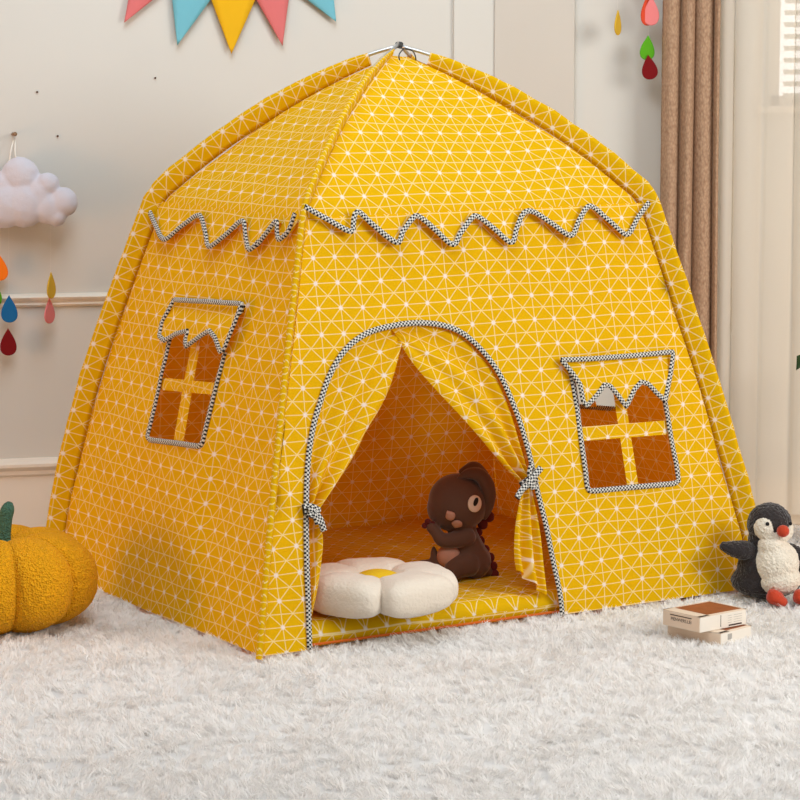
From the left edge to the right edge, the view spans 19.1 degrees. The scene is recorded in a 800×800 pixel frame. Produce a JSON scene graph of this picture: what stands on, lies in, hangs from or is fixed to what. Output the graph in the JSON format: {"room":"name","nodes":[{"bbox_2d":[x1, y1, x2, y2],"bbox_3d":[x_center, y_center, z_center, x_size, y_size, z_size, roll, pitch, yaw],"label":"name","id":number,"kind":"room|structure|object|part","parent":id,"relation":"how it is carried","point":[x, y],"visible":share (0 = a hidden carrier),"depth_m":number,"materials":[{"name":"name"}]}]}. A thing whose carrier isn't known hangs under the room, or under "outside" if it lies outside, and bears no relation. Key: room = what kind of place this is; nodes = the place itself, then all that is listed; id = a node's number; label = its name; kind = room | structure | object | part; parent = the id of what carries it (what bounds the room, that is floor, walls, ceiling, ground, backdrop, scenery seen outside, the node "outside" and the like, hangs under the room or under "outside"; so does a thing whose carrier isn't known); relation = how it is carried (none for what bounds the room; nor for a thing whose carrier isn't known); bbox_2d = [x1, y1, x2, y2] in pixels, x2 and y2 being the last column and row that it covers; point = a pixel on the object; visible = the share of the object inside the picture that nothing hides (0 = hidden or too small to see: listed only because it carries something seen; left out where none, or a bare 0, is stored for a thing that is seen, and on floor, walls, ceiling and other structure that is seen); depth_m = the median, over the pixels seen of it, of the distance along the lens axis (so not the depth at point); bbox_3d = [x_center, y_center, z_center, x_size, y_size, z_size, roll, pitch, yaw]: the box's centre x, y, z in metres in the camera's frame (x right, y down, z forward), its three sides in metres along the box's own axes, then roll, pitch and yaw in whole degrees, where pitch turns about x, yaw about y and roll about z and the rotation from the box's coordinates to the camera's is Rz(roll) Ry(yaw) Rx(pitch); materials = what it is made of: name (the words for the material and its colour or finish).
{"room":"children's room","nodes":[
{"label":"children's room","id":0,"kind":"room"},
{"bbox_2d":[0,0,452,458],"bbox_3d":[-0.988,-0.950,6.574,2.600,2.720,0.100,-2,7,-16],"label":"wall","id":1,"kind":"structure","parent":0,"point":[119,127],"depth_m":6.62,"materials":[{"name":"paint"}]},
{"bbox_2d":[0,457,57,527],"bbox_3d":[-0.970,0.285,6.652,2.600,0.249,0.032,-2,7,-16],"label":"baseboard","id":2,"kind":"structure","parent":1,"relation":"attached to","point":[27,483],"depth_m":6.63,"materials":[{"name":"beige paint"}]},
{"bbox_2d":[0,292,107,306],"bbox_3d":[-0.972,-0.277,6.592,2.600,0.036,0.022,-2,7,-16],"label":"trim","id":3,"kind":"structure","parent":1,"relation":"attached to","point":[95,298],"depth_m":6.60,"materials":[{"name":"beige paint"}]},
{"bbox_2d":[124,0,335,53],"bbox_3d":[-0.448,-1.118,6.642,0.942,0.300,0.013,-2,7,-16],"label":"pennant bunting","id":4,"kind":"object","parent":1,"relation":"attached to","point":[232,15],"visible":1,"depth_m":6.64,"materials":[{"name":"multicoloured fabric"}]},
{"bbox_2d":[453,0,493,75],"bbox_3d":[0.215,-0.983,6.859,0.128,2.720,0.012,-2,7,-16],"label":"trim","id":5,"kind":"structure","parent":1,"relation":"attached to","point":[473,20],"depth_m":6.84,"materials":[{"name":"paint"}]},
{"bbox_2d":[574,0,662,405],"bbox_3d":[1.637,-0.992,6.942,2.723,2.720,0.120,0,7,0],"label":"wall","id":6,"kind":"structure","parent":0,"point":[614,103],"depth_m":6.89,"materials":[{"name":"paint"}]},
{"bbox_2d":[494,0,574,501],"bbox_3d":[0.388,-0.984,6.872,0.232,2.720,0.020,0,7,0],"label":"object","id":7,"kind":"structure","parent":6,"relation":"attached to","point":[534,40],"depth_m":6.86,"materials":[{"name":"paint"}]},
{"bbox_2d":[614,0,658,79],"bbox_3d":[0.607,-1.160,6.772,0.264,0.492,0.089,0,7,0],"label":"mobile","id":8,"kind":"object","parent":6,"relation":"hanging from","point":[649,12],"visible":1,"depth_m":6.79,"materials":[{"name":"multicoloured fabric"}]},
{"bbox_2d":[790,514,799,523],"bbox_3d":[1.751,0.297,7.022,2.495,0.140,0.014,0,7,0],"label":"baseboard","id":9,"kind":"structure","parent":6,"relation":"attached to","point":[795,519],"depth_m":7.02,"materials":[{"name":"beige paint"}]},
{"bbox_3d":[1.526,-2.097,6.654,1.744,0.023,0.024,0,7,0],"label":"curtain rod","id":10,"kind":"object","parent":6,"relation":"attached to","visible":0},
{"bbox_2d":[660,0,720,369],"bbox_3d":[0.834,-0.868,6.783,0.172,2.430,0.051,0,7,0],"label":"curtain","id":11,"kind":"object","parent":10,"relation":"hanging from","point":[690,88],"visible":0.53,"depth_m":6.79,"materials":[{"name":"brown fabric"}]},
{"bbox_2d":[717,0,799,514],"bbox_3d":[1.241,-0.872,6.818,0.666,2.430,0.045,0,7,0],"label":"sheer curtain","id":12,"kind":"object","parent":10,"relation":"hanging from","point":[758,277],"visible":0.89,"depth_m":6.87,"materials":[{"name":"white fabric"}]},
{"bbox_3d":[-0.002,0.782,3.662,6.000,0.060,8.000,0,7,0],"label":"floor","id":13,"kind":"structure","parent":0,"visible":0},
{"bbox_2d":[0,525,799,799],"bbox_3d":[-0.002,0.549,5.248,3.172,0.034,3.372,0,7,0],"label":"shag rug","id":14,"kind":"object","parent":13,"relation":"on","point":[119,699],"visible":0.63,"depth_m":4.71,"materials":[{"name":"white carpet"}]},
{"bbox_2d":[0,501,97,634],"bbox_3d":[-0.923,0.379,5.514,0.428,0.292,0.429,3,7,24],"label":"cushion","id":15,"kind":"object","parent":14,"relation":"on","point":[48,577],"visible":1,"depth_m":5.38,"materials":[{"name":"orange fabric"}]},
{"bbox_2d":[46,41,755,659],"bbox_3d":[-0.002,-0.206,5.965,1.487,1.372,1.184,-4,8,-32],"label":"tent","id":16,"kind":"object","parent":14,"relation":"on","point":[399,280],"visible":1,"depth_m":5.70,"materials":[{"name":"yellow fabric"}]},
{"bbox_3d":[-0.506,-0.011,5.643,0.070,0.251,0.321,-4,8,-32],"label":"window trim","id":17,"kind":"part","parent":16,"relation":"part of","materials":[{"name":"fabric"}]},
{"bbox_3d":[-0.480,-0.183,5.636,0.056,0.124,0.376,-4,8,-32],"label":"flap trim","id":18,"kind":"part","parent":16,"relation":"part of","materials":[{"name":"yellow fabric"}]},
{"bbox_3d":[-0.448,-0.411,5.690,0.038,0.098,0.761,-4,8,-32],"label":"valance trim","id":19,"kind":"part","parent":16,"relation":"part of","materials":[{"name":"yellow fabric"}]},
{"bbox_2d":[309,328,401,506],"bbox_3d":[-0.112,0.041,5.375,0.056,0.403,0.309,6,9,41],"label":"door curtain","id":20,"kind":"object","parent":16,"relation":"hanging from","point":[352,370],"depth_m":5.36,"materials":[{"name":"yellow fabric"}]},
{"bbox_3d":[0.016,-0.845,5.876,0.028,0.053,0.060,5,9,40],"label":"apex cord","id":21,"kind":"part","parent":16,"relation":"part of","materials":[{"name":"grey plastic"}]},
{"bbox_3d":[0.057,0.174,5.446,0.711,0.705,0.146,-4,8,-32],"label":"door trim","id":22,"kind":"part","parent":16,"relation":"part of","materials":[{"name":"fabric"}]},
{"bbox_2d":[393,326,526,481],"bbox_3d":[0.134,0.010,5.549,0.355,0.390,0.062,-2,7,-18],"label":"door curtain","id":23,"kind":"object","parent":16,"relation":"hanging from","point":[448,357],"depth_m":5.57,"materials":[{"name":"yellow fabric"}]},
{"bbox_3d":[0.206,-0.416,5.601,0.994,0.107,0.030,-4,8,-32],"label":"valance trim","id":24,"kind":"part","parent":16,"relation":"part of","materials":[{"name":"yellow fabric"}]},
{"bbox_3d":[0.496,-0.089,6.292,0.076,0.251,0.313,-4,8,-32],"label":"window trim","id":25,"kind":"part","parent":16,"relation":"part of","materials":[{"name":"grey fabric"}]},
{"bbox_3d":[0.534,-0.046,5.764,0.356,0.135,0.038,-4,8,-32],"label":"flap trim","id":26,"kind":"part","parent":16,"relation":"part of","materials":[{"name":"yellow fabric"}]},
{"bbox_3d":[0.547,0.064,5.770,0.308,0.308,0.068,-4,8,-32],"label":"window trim","id":27,"kind":"part","parent":16,"relation":"part of","materials":[{"name":"fabric"}]},
{"bbox_2d":[271,512,559,646],"bbox_3d":[-0.001,0.436,6.037,1.342,0.067,1.086,-4,8,-32],"label":"play mat","id":28,"kind":"object","parent":14,"relation":"on","point":[506,596],"visible":0.25,"depth_m":5.70,"materials":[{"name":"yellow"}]},
{"bbox_2d":[313,557,457,618],"bbox_3d":[-0.048,0.426,5.423,0.361,0.092,0.360,0,7,0],"label":"cushion","id":29,"kind":"object","parent":28,"relation":"on","point":[354,588],"visible":0.91,"depth_m":5.30,"materials":[{"name":"beige fabric"}]},
{"bbox_3d":[-0.050,0.418,5.423,0.120,0.064,0.120,0,7,0],"label":"flower","id":30,"kind":"part","parent":29,"relation":"part of","materials":[{"name":"yellow fabric"}]},
{"bbox_2d":[421,461,498,579],"bbox_3d":[0.146,0.296,5.808,0.168,0.292,0.151,4,8,31],"label":"plush","id":31,"kind":"object","parent":28,"relation":"on","point":[463,500],"visible":0.94,"depth_m":5.77,"materials":[{"name":"brown fabric"}]},
{"bbox_2d":[667,624,751,646],"bbox_3d":[0.703,0.526,5.403,0.151,0.034,0.116,6,9,44],"label":"carton","id":32,"kind":"object","parent":14,"relation":"on","point":[740,631],"visible":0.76,"depth_m":5.35,"materials":[{"name":"beige cardboard"}]},
{"bbox_3d":[0.662,0.531,5.362,0.148,0.029,0.001,6,9,44],"label":"panel","id":33,"kind":"part","parent":32,"relation":"part of","materials":[{"name":"beige cardboard"}]},
{"bbox_2d":[663,601,745,632],"bbox_3d":[0.691,0.491,5.395,0.152,0.036,0.116,-5,8,-39],"label":"carton","id":34,"kind":"object","parent":32,"relation":"on","point":[705,616],"visible":1,"depth_m":5.36,"materials":[{"name":"beige cardboard"}]},
{"bbox_3d":[0.632,0.498,5.348,0.001,0.032,0.113,-5,8,-39],"label":"panel","id":35,"kind":"part","parent":34,"relation":"part of","materials":[{"name":"beige cardboard"}]},
{"bbox_2d":[676,602,740,614],"bbox_3d":[0.700,0.474,5.404,0.116,0.001,0.103,-5,8,-39],"label":"picture","id":36,"kind":"object","parent":34,"relation":"on","point":[702,608],"depth_m":5.39},
{"bbox_2d":[721,625,745,629],"bbox_3d":[0.710,0.509,5.412,0.138,0.001,0.081,6,9,44],"label":"picture","id":37,"kind":"object","parent":32,"relation":"on","point":[740,627],"depth_m":5.37},
{"bbox_2d":[719,502,799,606],"bbox_3d":[0.911,0.371,5.802,0.228,0.243,0.164,3,7,27],"label":"plush","id":38,"kind":"object","parent":14,"relation":"on","point":[768,566],"visible":1,"depth_m":5.76,"materials":[{"name":"black fabric"}]},
{"bbox_2d":[796,355,799,369],"bbox_3d":[1.207,0.121,6.574,0.215,0.527,0.178,2,7,19],"label":"houseplant","id":39,"kind":"object","parent":14,"relation":"on","point":[798,356],"visible":1,"depth_m":6.53,"materials":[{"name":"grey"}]},
{"bbox_3d":[-1.054,-0.727,6.503,0.023,0.012,0.049,0,7,0],"label":"peg","id":40,"kind":"object","parent":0,"visible":0},
{"bbox_2d":[0,136,77,355],"bbox_3d":[-1.062,-0.421,6.508,0.363,0.602,0.086,0,7,0],"label":"mobile","id":41,"kind":"object","parent":40,"relation":"hanging from","point":[28,197],"visible":1,"depth_m":6.47,"materials":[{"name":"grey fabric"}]}
]}

